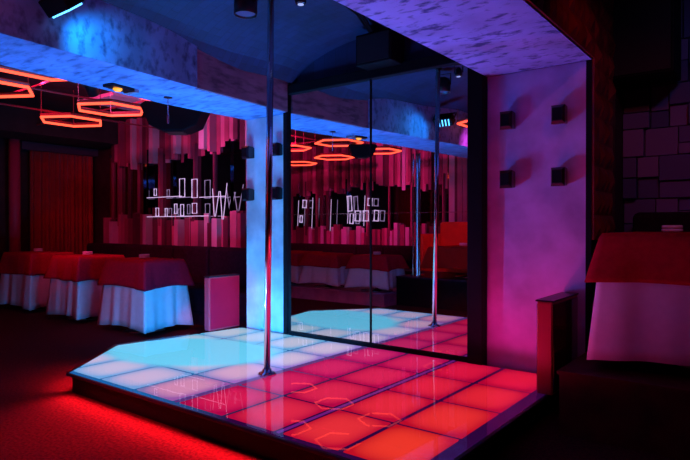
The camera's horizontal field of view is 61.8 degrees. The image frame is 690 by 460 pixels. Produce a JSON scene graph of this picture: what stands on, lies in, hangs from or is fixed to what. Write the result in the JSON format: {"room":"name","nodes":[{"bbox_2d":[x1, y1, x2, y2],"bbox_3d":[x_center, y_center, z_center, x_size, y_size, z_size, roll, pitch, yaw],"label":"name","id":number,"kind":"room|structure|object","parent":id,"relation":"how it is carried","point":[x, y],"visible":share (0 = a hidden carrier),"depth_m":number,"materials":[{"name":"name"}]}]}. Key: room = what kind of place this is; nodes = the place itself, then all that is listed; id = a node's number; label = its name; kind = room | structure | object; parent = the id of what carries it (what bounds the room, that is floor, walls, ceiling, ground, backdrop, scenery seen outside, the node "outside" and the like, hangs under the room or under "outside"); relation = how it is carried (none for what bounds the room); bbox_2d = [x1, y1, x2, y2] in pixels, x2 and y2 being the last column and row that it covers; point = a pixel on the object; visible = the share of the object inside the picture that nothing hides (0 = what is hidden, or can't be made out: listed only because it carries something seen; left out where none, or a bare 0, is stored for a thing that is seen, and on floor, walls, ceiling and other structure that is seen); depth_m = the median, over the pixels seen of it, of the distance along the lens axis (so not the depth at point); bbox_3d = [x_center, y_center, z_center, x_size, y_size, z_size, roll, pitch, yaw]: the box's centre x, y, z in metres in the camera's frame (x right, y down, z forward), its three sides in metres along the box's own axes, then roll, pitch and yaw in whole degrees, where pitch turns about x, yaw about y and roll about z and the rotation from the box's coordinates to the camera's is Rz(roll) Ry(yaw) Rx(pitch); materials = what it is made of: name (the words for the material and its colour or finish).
{"room":"entertainment venue","nodes":[
{"label":"entertainment venue","id":0,"kind":"room"},
{"bbox_2d":[0,138,91,276],"bbox_3d":[-6.515,-0.351,7.366,0.100,2.900,6.800,0,1,37],"label":"wall","id":1,"kind":"structure","parent":0,"point":[24,155],"depth_m":8.96,"materials":[{"name":"paint"}]},
{"bbox_2d":[20,141,97,156],"bbox_3d":[-4.700,-1.316,9.445,0.248,0.120,1.240,0,1,37],"label":"pelmet","id":2,"kind":"object","parent":1,"relation":"attached to","point":[24,145],"visible":0.71,"depth_m":9.31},
{"bbox_2d":[30,150,92,253],"bbox_3d":[-4.647,-0.116,9.480,0.101,2.280,1.038,0,1,37],"label":"curtain","id":3,"kind":"object","parent":2,"relation":"hanging from","point":[61,185],"visible":0.7,"depth_m":9.44,"materials":[{"name":"red fabric"}]},
{"bbox_2d":[0,68,144,121],"bbox_3d":[-4.350,-1.790,5.701,5.350,0.100,6.800,0,1,37],"label":"ceiling","id":4,"kind":"structure","parent":0,"point":[50,101],"depth_m":7.62,"materials":[{"name":"paint"}]},
{"bbox_2d":[0,77,33,97],"bbox_3d":[-3.214,-1.504,5.238,0.652,0.461,0.752,0,1,37],"label":"hexagon neon","id":5,"kind":"object","parent":4,"relation":"hanging from","point":[30,93],"visible":0.87,"depth_m":5.28,"materials":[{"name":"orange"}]},
{"bbox_2d":[0,65,65,81],"bbox_3d":[-2.523,-1.552,4.874,0.877,0.361,1.012,0,1,37],"label":"hexagon neon","id":6,"kind":"object","parent":4,"relation":"hanging from","point":[5,68],"visible":0.14,"depth_m":5.14,"materials":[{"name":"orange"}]},
{"bbox_2d":[0,102,117,148],"bbox_3d":[-4.500,-1.571,8.838,0.795,0.379,2.000,0,1,37],"label":"bulkhead","id":7,"kind":"object","parent":4,"relation":"attached to","point":[15,122],"visible":0.67,"depth_m":8.58,"materials":[{"name":"paint"}]},
{"bbox_2d":[0,81,155,128],"bbox_3d":[-3.856,-1.493,6.144,4.800,0.021,5.100,0,1,37],"label":"rail","id":8,"kind":"object","parent":7,"relation":"attached to","point":[45,82],"visible":0.15,"depth_m":6.97,"materials":[{"name":"metal"}]},
{"bbox_2d":[82,84,99,96],"bbox_3d":[-2.461,-1.387,5.580,0.152,0.190,0.206,0,0,-3],"label":"spotlight","id":9,"kind":"object","parent":8,"relation":"attached to","point":[91,91],"visible":0.56,"depth_m":5.57,"materials":[{"name":"black metal"}]},
{"bbox_2d":[40,89,101,126],"bbox_3d":[-3.263,-1.515,6.887,0.652,0.461,0.752,0,1,37],"label":"hexagon neon","id":10,"kind":"object","parent":4,"relation":"hanging from","point":[65,114],"visible":0.91,"depth_m":6.82,"materials":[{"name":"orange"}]},
{"bbox_2d":[77,83,142,116],"bbox_3d":[-2.513,-1.511,6.188,0.652,0.461,0.752,0,1,37],"label":"hexagon neon","id":11,"kind":"object","parent":4,"relation":"hanging from","point":[88,101],"visible":0.79,"depth_m":6.08,"materials":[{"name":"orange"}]},
{"bbox_2d":[83,92,141,110],"bbox_3d":[-2.905,-1.728,7.857,0.730,0.047,0.980,0,1,37],"label":"ceiling panel","id":12,"kind":"object","parent":4,"relation":"attached to","point":[117,96],"visible":0.36,"depth_m":7.47,"materials":[{"name":"paint"}]},
{"bbox_2d":[140,101,209,134],"bbox_3d":[-1.751,-1.371,5.984,0.655,0.736,0.313,0,0,-1],"label":"speaker","id":13,"kind":"object","parent":4,"relation":"hanging from","point":[182,121],"visible":0.68,"depth_m":5.83},
{"bbox_2d":[164,131,187,134],"bbox_3d":[-1.751,-1.010,5.987,0.184,0.013,0.221,0,0,-1],"label":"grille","id":14,"kind":"object","parent":13,"relation":"attached to","point":[169,132],"depth_m":5.96,"materials":[{"name":"black metal"}]},
{"bbox_2d":[92,147,110,242],"bbox_3d":[-2.255,-0.359,8.453,5.350,2.900,0.100,0,1,37],"label":"wall","id":15,"kind":"structure","parent":0,"point":[101,164],"depth_m":9.86,"materials":[{"name":"paint"}]},
{"bbox_2d":[103,208,246,247],"bbox_3d":[-2.128,0.126,8.211,4.642,0.934,0.130,0,1,37],"label":"cladding","id":16,"kind":"object","parent":15,"relation":"attached to","point":[231,231],"visible":0.4,"depth_m":8.43,"materials":[{"name":"wood"}]},
{"bbox_2d":[110,139,246,225],"bbox_3d":[-2.138,-0.647,8.193,4.650,1.180,0.162,0,1,37],"label":"mirror","id":17,"kind":"object","parent":15,"relation":"attached to","point":[212,184],"visible":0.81,"depth_m":8.42,"materials":[{"name":"black mirror"}]},
{"bbox_2d":[148,215,208,216],"bbox_3d":[-2.450,-0.198,8.364,1.450,0.010,0.011,0,0,37],"label":"tube light","id":18,"kind":"object","parent":17,"relation":"attached to","point":[155,215],"depth_m":8.46,"materials":[{"name":"white"}]},
{"bbox_2d":[111,113,246,169],"bbox_3d":[-2.034,-1.349,8.128,4.380,0.794,0.130,0,1,37],"label":"cladding","id":19,"kind":"object","parent":15,"relation":"attached to","point":[134,142],"visible":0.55,"depth_m":8.55,"materials":[{"name":"wood"}]},
{"bbox_2d":[0,0,288,119],"bbox_3d":[-1.866,-1.426,3.803,0.742,0.700,6.853,0,0,33],"label":"beam","id":20,"kind":"structure","parent":0,"point":[96,43],"depth_m":3.83,"materials":[{"name":"paint"}]},
{"bbox_2d":[38,0,83,18],"bbox_3d":[-1.612,-1.306,3.267,0.276,0.168,0.154,0,1,37],"label":"led fixture","id":21,"kind":"object","parent":20,"relation":"attached to","point":[52,8],"visible":1,"depth_m":3.23,"materials":[{"name":"black paint"}]},
{"bbox_2d":[103,83,138,94],"bbox_3d":[-1.689,-1.057,4.341,0.120,0.044,0.240,0,0,27],"label":"emergency light","id":22,"kind":"object","parent":20,"relation":"attached to","point":[116,87],"visible":1,"depth_m":4.31,"materials":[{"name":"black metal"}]},
{"bbox_2d":[164,96,171,123],"bbox_3d":[-1.442,-0.975,4.694,0.070,0.214,0.070,0,1,37],"label":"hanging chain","id":23,"kind":"object","parent":20,"relation":"hanging from","point":[165,97],"visible":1,"depth_m":4.69,"materials":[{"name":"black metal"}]},
{"bbox_2d":[101,0,387,83],"bbox_3d":[-1.351,-1.612,2.569,1.920,0.611,5.460,0,1,37],"label":"ceiling","id":24,"kind":"structure","parent":0,"point":[302,34],"depth_m":4.44,"materials":[{"name":"dark blue painted plaster"}]},
{"bbox_2d":[234,0,256,18],"bbox_3d":[-0.643,-1.483,3.728,0.149,0.184,0.149,0,0,-15],"label":"recessed light","id":25,"kind":"object","parent":24,"relation":"in","point":[243,9],"visible":1,"depth_m":3.68,"materials":[{"name":"black metal"}]},
{"bbox_2d":[295,0,305,5],"bbox_3d":[-0.287,-1.523,3.732,0.070,0.114,0.082,0,0,-14],"label":"recessed light","id":26,"kind":"object","parent":24,"relation":"in","point":[296,1],"visible":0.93,"depth_m":3.72,"materials":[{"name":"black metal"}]},
{"bbox_2d":[343,5,373,32],"bbox_3d":[-0.288,-1.572,3.584,0.150,0.044,2.178,0,0,30],"label":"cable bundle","id":27,"kind":"object","parent":24,"relation":"attached to","point":[362,18],"visible":0.64,"depth_m":4.31,"materials":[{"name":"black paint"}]},
{"bbox_2d":[246,114,288,334],"bbox_3d":[-0.568,0.010,5.813,0.540,2.200,0.650,0,1,37],"label":"wall column","id":28,"kind":"structure","parent":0,"point":[255,128],"depth_m":5.59,"materials":[{"name":"paint"}]},
{"bbox_2d":[241,146,253,158],"bbox_3d":[-0.949,-0.754,5.622,0.090,0.124,0.108,0,1,37],"label":"wall sconce","id":29,"kind":"object","parent":28,"relation":"attached to","point":[247,152],"visible":1,"depth_m":5.59,"materials":[{"name":"black metal"}]},
{"bbox_2d":[242,188,253,200],"bbox_3d":[-0.949,-0.344,5.625,0.090,0.124,0.108,0,1,37],"label":"wall sconce","id":30,"kind":"object","parent":28,"relation":"attached to","point":[247,193],"visible":1,"depth_m":5.58,"materials":[{"name":"black metal"}]},
{"bbox_2d":[272,186,282,199],"bbox_3d":[-0.647,-0.343,5.394,0.090,0.124,0.108,0,1,37],"label":"wall sconce","id":31,"kind":"object","parent":28,"relation":"attached to","point":[277,192],"visible":0.74,"depth_m":5.35,"materials":[{"name":"black metal"}]},
{"bbox_2d":[273,142,282,155],"bbox_3d":[-0.647,-0.752,5.392,0.090,0.124,0.108,0,1,37],"label":"wall sconce","id":32,"kind":"object","parent":28,"relation":"attached to","point":[277,147],"visible":0.64,"depth_m":5.35,"materials":[{"name":"black metal"}]},
{"bbox_2d":[0,304,679,459],"bbox_3d":[-2.025,1.173,3.946,11.200,0.100,6.800,0,1,37],"label":"floor","id":33,"kind":"structure","parent":0,"point":[41,417],"depth_m":3.44,"materials":[{"name":"red carpet"}]},
{"bbox_2d":[8,139,20,251],"bbox_3d":[-5.045,-0.331,8.797,0.160,2.840,0.160,0,1,37],"label":"pillar","id":34,"kind":"structure","parent":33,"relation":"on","point":[14,164],"depth_m":8.73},
{"bbox_2d":[67,316,97,320],"bbox_3d":[-3.212,0.715,7.216,0.600,0.770,0.540,0,1,37],"label":"dining table","id":35,"kind":"object","parent":33,"relation":"on","point":[71,317],"visible":0.25,"depth_m":7.05,"materials":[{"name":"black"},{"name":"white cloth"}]},
{"bbox_2d":[46,279,102,319],"bbox_3d":[-3.208,0.690,7.216,0.795,0.734,0.720,0,1,37],"label":"tablecloth","id":36,"kind":"object","parent":35,"relation":"on","point":[79,300],"visible":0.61,"depth_m":6.90,"materials":[{"name":"white fabric"}]},
{"bbox_2d":[43,254,124,281],"bbox_3d":[-3.215,0.465,7.218,0.812,0.301,0.739,0,1,37],"label":"tablecloth","id":37,"kind":"object","parent":36,"relation":"on","point":[73,267],"visible":0.75,"depth_m":6.93,"materials":[{"name":"red fabric"}]},
{"bbox_2d":[82,251,92,254],"bbox_3d":[-3.228,0.290,7.225,0.120,0.043,0.120,0,1,37],"label":"candle holder","id":38,"kind":"object","parent":37,"relation":"on","point":[84,252],"visible":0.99,"depth_m":7.19,"materials":[{"name":"white glass"}]},
{"bbox_2d":[122,327,167,333],"bbox_3d":[-2.216,0.721,6.379,0.700,0.770,0.480,0,1,37],"label":"dining table","id":39,"kind":"object","parent":33,"relation":"on","point":[125,330],"visible":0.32,"depth_m":6.24,"materials":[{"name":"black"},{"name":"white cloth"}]},
{"bbox_2d":[97,285,193,333],"bbox_3d":[-2.214,0.695,6.388,0.931,0.733,0.621,0,1,37],"label":"tablecloth","id":40,"kind":"object","parent":39,"relation":"on","point":[146,312],"visible":0.73,"depth_m":6.16,"materials":[{"name":"white fabric"}]},
{"bbox_2d":[97,257,194,291],"bbox_3d":[-2.210,0.472,6.372,0.928,0.303,0.628,0,1,37],"label":"tablecloth","id":41,"kind":"object","parent":40,"relation":"on","point":[141,274],"visible":1,"depth_m":6.16,"materials":[{"name":"red fabric"}]},
{"bbox_2d":[139,254,149,257],"bbox_3d":[-2.271,0.295,6.519,0.120,0.043,0.120,0,1,37],"label":"candle holder","id":42,"kind":"object","parent":41,"relation":"on","point":[140,255],"visible":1,"depth_m":6.47,"materials":[{"name":"white glass"}]},
{"bbox_2d":[87,243,246,329],"bbox_3d":[-2.446,0.657,7.675,4.500,0.880,0.720,0,1,37],"label":"bench sofa","id":43,"kind":"object","parent":33,"relation":"on","point":[201,261],"visible":0.16,"depth_m":7.31,"materials":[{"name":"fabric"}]},
{"bbox_2d":[87,243,116,253],"bbox_3d":[-3.776,0.577,9.023,0.744,0.740,0.190,0,0,37],"label":"cushion","id":44,"kind":"object","parent":43,"relation":"on","point":[97,248],"depth_m":8.91,"materials":[{"name":"fabric"}]},
{"bbox_2d":[113,244,147,257],"bbox_3d":[-3.179,0.581,8.568,0.744,0.740,0.190,0,0,37],"label":"cushion","id":45,"kind":"object","parent":43,"relation":"on","point":[128,250],"depth_m":8.45,"materials":[{"name":"fabric"}]},
{"bbox_2d":[141,245,177,257],"bbox_3d":[-2.583,0.584,8.112,0.744,0.740,0.190,0,0,37],"label":"cushion","id":46,"kind":"object","parent":43,"relation":"on","point":[158,251],"depth_m":8.00,"materials":[{"name":"fabric"}]},
{"bbox_2d":[239,287,246,319],"bbox_3d":[-1.014,0.820,6.462,0.742,0.290,0.530,0,0,37],"label":"seat cushion","id":47,"kind":"object","parent":43,"relation":"on","point":[242,290],"depth_m":6.21,"materials":[{"name":"fabric"}]},
{"bbox_2d":[66,328,558,459],"bbox_3d":[-0.433,1.047,4.069,3.379,0.150,1.970,0,1,37],"label":"stage","id":48,"kind":"object","parent":33,"relation":"on","point":[324,400],"visible":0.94,"depth_m":3.48,"materials":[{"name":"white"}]},
{"bbox_2d":[203,274,239,330],"bbox_3d":[-1.203,0.701,5.638,0.086,0.520,0.388,0,1,37],"label":"wall","id":49,"kind":"structure","parent":48,"relation":"on","point":[221,291],"depth_m":5.58,"materials":[{"name":"red paint"}]},
{"bbox_2d":[258,0,275,375],"bbox_3d":[-0.505,-0.328,3.866,0.179,2.603,0.150,0,1,37],"label":"pole","id":50,"kind":"object","parent":48,"relation":"on","point":[266,371],"visible":1,"depth_m":3.85,"materials":[{"name":"silver metal"}]},
{"bbox_2d":[535,292,578,395],"bbox_3d":[1.337,0.695,3.616,0.106,0.560,0.518,0,1,37],"label":"wall","id":51,"kind":"structure","parent":48,"relation":"on","point":[557,314],"depth_m":3.43,"materials":[{"name":"red paint"}]},
{"bbox_2d":[585,59,597,351],"bbox_3d":[1.740,0.007,3.953,0.035,2.230,0.505,0,1,37],"label":"trim","id":52,"kind":"structure","parent":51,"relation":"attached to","point":[590,287],"depth_m":3.75,"materials":[{"name":"black paint"}]},
{"bbox_2d":[557,352,689,459],"bbox_3d":[2.709,0.954,3.059,2.600,0.350,1.660,0,1,37],"label":"platform","id":53,"kind":"object","parent":33,"relation":"on","point":[643,406],"visible":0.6,"depth_m":3.02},
{"bbox_2d":[633,212,689,231],"bbox_3d":[3.024,0.325,3.550,2.300,0.900,0.270,0,1,37],"label":"bench sofa","id":54,"kind":"object","parent":53,"relation":"on","point":[642,221],"visible":0.2,"depth_m":4.14,"materials":[{"name":"fabric"}]},
{"bbox_3d":[2.123,0.404,3.326,0.940,0.745,0.940,0,1,37],"label":"dining table","id":55,"kind":"object","parent":53,"relation":"on","visible":0},
{"bbox_2d":[586,282,689,365],"bbox_3d":[2.131,0.379,3.323,1.132,0.710,1.145,0,1,37],"label":"tablecloth","id":56,"kind":"object","parent":55,"relation":"on","point":[631,321],"visible":0.66,"depth_m":3.09,"materials":[{"name":"fabric"}]},
{"bbox_2d":[584,232,689,285],"bbox_3d":[2.124,0.160,3.323,1.126,0.288,1.128,0,1,37],"label":"tablecloth","id":57,"kind":"object","parent":56,"relation":"on","point":[636,257],"visible":1,"depth_m":3.09,"materials":[{"name":"red fabric"}]},
{"bbox_2d":[661,225,682,231],"bbox_3d":[2.044,-0.009,3.598,0.120,0.043,0.120,0,1,37],"label":"candle holder","id":58,"kind":"object","parent":57,"relation":"on","point":[665,228],"visible":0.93,"depth_m":3.55,"materials":[{"name":"white glass"}]},
{"bbox_2d":[662,225,682,228],"bbox_3d":[2.044,-0.018,3.598,0.116,0.023,0.116,0,0,37],"label":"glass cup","id":59,"kind":"object","parent":58,"relation":"on","point":[663,226],"depth_m":3.55,"materials":[{"name":"clear glass"}]},
{"bbox_3d":[-4.289,0.709,8.063,0.720,0.770,0.540,0,0,35],"label":"dining table","id":60,"kind":"object","parent":33,"relation":"on","visible":0},
{"bbox_2d":[0,274,49,310],"bbox_3d":[-4.293,0.684,8.059,0.934,0.735,0.712,0,0,35],"label":"tablecloth","id":61,"kind":"object","parent":60,"relation":"on","point":[30,293],"visible":0.43,"depth_m":7.72,"materials":[{"name":"white fabric"}]},
{"bbox_2d":[0,251,73,275],"bbox_3d":[-4.288,0.460,8.064,0.942,0.303,0.709,0,0,35],"label":"tablecloth","id":62,"kind":"object","parent":61,"relation":"on","point":[30,263],"visible":0.62,"depth_m":7.74,"materials":[{"name":"red fabric"}]},
{"bbox_2d":[33,248,42,251],"bbox_3d":[-4.354,0.284,8.173,0.120,0.043,0.120,0,1,37],"label":"candle holder","id":63,"kind":"object","parent":62,"relation":"on","point":[35,249],"visible":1,"depth_m":8.13,"materials":[{"name":"white glass"}]},
{"bbox_2d":[289,36,515,364],"bbox_3d":[0.451,-0.385,5.036,1.960,3.000,0.645,0,1,37],"label":"wall","id":64,"kind":"structure","parent":0,"point":[342,59],"depth_m":4.96,"materials":[{"name":"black paint"}]},
{"bbox_2d":[195,49,287,111],"bbox_3d":[-0.842,-1.235,4.850,0.032,0.298,1.104,0,0,33],"label":"beam","id":65,"kind":"structure","parent":64,"relation":"attached to","point":[215,76],"depth_m":4.74,"materials":[{"name":"purple paint"}]},
{"bbox_2d":[288,54,457,94],"bbox_3d":[0.238,-1.290,4.751,1.960,0.085,0.055,0,1,37],"label":"beam","id":66,"kind":"structure","parent":64,"relation":"attached to","point":[438,60],"depth_m":4.75,"materials":[{"name":"black paint"}]},
{"bbox_2d":[356,28,403,70],"bbox_3d":[0.279,-1.437,4.605,0.340,0.250,0.207,0,1,37],"label":"wall speaker","id":67,"kind":"object","parent":64,"relation":"attached to","point":[383,48],"visible":0.83,"depth_m":4.52,"materials":[{"name":"black paint"}]},
{"bbox_2d":[357,30,388,63],"bbox_3d":[0.219,-1.437,4.526,0.300,0.210,0.009,0,0,37],"label":"grille","id":68,"kind":"object","parent":67,"relation":"attached to","point":[373,47],"depth_m":4.52,"materials":[{"name":"black metal"}]},
{"bbox_2d":[283,63,486,364],"bbox_3d":[0.218,-0.148,4.754,1.983,2.230,0.082,0,1,37],"label":"wall mirror","id":69,"kind":"object","parent":64,"relation":"attached to","point":[385,178],"visible":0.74,"depth_m":4.67,"materials":[{"name":"clear glass"}]},
{"bbox_2d":[334,0,591,76],"bbox_3d":[-0.337,-1.502,1.789,0.720,0.820,5.450,0,1,37],"label":"beam","id":70,"kind":"structure","parent":0,"point":[489,38],"depth_m":3.18,"materials":[{"name":"paint"}]},
{"bbox_2d":[487,61,585,372],"bbox_3d":[1.502,0.006,4.232,0.690,2.230,0.650,0,1,37],"label":"wall column","id":71,"kind":"structure","parent":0,"point":[536,229],"depth_m":3.99,"materials":[{"name":"purple paint"}]},
{"bbox_2d":[500,111,514,129],"bbox_3d":[1.137,-0.763,4.029,0.090,0.124,0.108,0,1,37],"label":"wall sconce","id":72,"kind":"object","parent":71,"relation":"attached to","point":[507,118],"visible":1,"depth_m":3.99,"materials":[{"name":"black metal"}]},
{"bbox_2d":[500,170,514,187],"bbox_3d":[1.137,-0.353,4.032,0.090,0.124,0.108,0,1,37],"label":"wall sconce","id":73,"kind":"object","parent":71,"relation":"attached to","point":[507,177],"visible":1,"depth_m":3.99,"materials":[{"name":"black metal"}]},
{"bbox_2d":[551,104,566,124],"bbox_3d":[1.419,-0.761,3.813,0.090,0.124,0.108,0,1,37],"label":"wall sconce","id":74,"kind":"object","parent":71,"relation":"attached to","point":[558,112],"visible":1,"depth_m":3.77,"materials":[{"name":"black metal"}]},
{"bbox_2d":[551,167,566,185],"bbox_3d":[1.419,-0.351,3.816,0.090,0.124,0.108,0,1,37],"label":"wall sconce","id":75,"kind":"object","parent":71,"relation":"attached to","point":[558,174],"visible":1,"depth_m":3.77,"materials":[{"name":"black metal"}]},
{"bbox_2d":[520,61,624,232],"bbox_3d":[0.949,-0.439,5.564,3.250,3.100,0.800,0,1,37],"label":"wall","id":76,"kind":"structure","parent":0,"point":[618,103],"depth_m":4.34,"materials":[{"name":"paint"}]},
{"bbox_2d":[613,0,680,87],"bbox_3d":[2.188,-1.429,4.172,0.400,0.700,0.418,0,1,37],"label":"wall speaker","id":77,"kind":"object","parent":76,"relation":"attached to","point":[646,33],"visible":0.88,"depth_m":4.01,"materials":[{"name":"black paint"}]},
{"bbox_2d":[623,0,689,231],"bbox_3d":[3.313,-0.377,3.840,2.600,3.000,0.470,0,1,37],"label":"wall","id":78,"kind":"structure","parent":0,"point":[656,117],"depth_m":4.32,"materials":[{"name":"stone"}]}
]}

